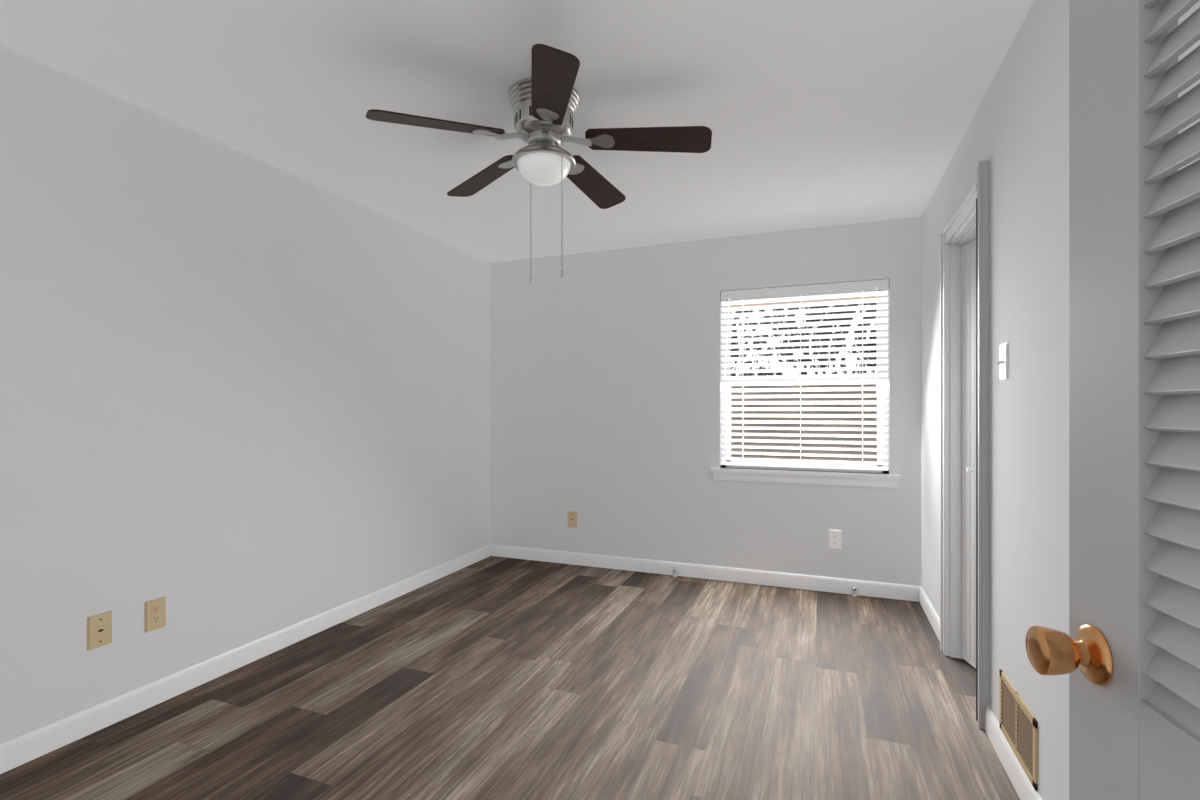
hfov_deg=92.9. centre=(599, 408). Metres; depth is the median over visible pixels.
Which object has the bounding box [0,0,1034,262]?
ceiling
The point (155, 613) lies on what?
outlet
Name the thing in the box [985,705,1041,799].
baseboard
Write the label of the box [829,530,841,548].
outlet
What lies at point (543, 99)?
ceiling fan
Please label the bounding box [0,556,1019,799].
floor
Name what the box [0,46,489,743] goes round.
wall
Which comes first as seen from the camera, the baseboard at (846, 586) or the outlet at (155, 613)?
the outlet at (155, 613)
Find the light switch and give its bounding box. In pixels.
[996,342,1007,379]
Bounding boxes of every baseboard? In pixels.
[0,544,490,773]
[491,544,920,601]
[919,587,939,640]
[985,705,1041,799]
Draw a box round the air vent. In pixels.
[1000,669,1037,790]
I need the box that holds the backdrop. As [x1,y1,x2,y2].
[731,296,876,461]
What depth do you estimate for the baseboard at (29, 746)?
2.50 m
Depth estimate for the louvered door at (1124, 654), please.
0.61 m
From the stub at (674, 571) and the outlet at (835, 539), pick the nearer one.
the outlet at (835, 539)
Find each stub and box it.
[673,567,676,576]
[852,585,857,596]
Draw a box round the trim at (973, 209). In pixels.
[940,160,988,729]
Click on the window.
(760, 470)
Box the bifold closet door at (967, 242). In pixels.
[958,223,975,667]
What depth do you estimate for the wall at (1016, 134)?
1.79 m
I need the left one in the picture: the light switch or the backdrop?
the backdrop
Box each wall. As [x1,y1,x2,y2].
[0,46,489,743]
[490,217,920,585]
[921,0,1199,799]
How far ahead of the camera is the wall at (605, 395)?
4.21 m
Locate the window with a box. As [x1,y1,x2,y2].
[711,279,899,487]
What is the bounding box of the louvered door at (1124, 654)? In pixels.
[1025,0,1199,799]
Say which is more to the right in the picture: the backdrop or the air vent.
the air vent
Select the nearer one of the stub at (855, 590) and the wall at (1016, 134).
the wall at (1016, 134)
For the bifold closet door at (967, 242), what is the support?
in the wall at (1016, 134)
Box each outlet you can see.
[145,596,165,632]
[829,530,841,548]
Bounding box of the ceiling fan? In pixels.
[366,44,711,284]
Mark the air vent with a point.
(1018, 725)
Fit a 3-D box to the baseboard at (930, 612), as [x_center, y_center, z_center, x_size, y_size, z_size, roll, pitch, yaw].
[1.889,1.173,3.248,0.014,0.095,0.789,0,0,21]
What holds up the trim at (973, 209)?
attached to the wall at (1016, 134)

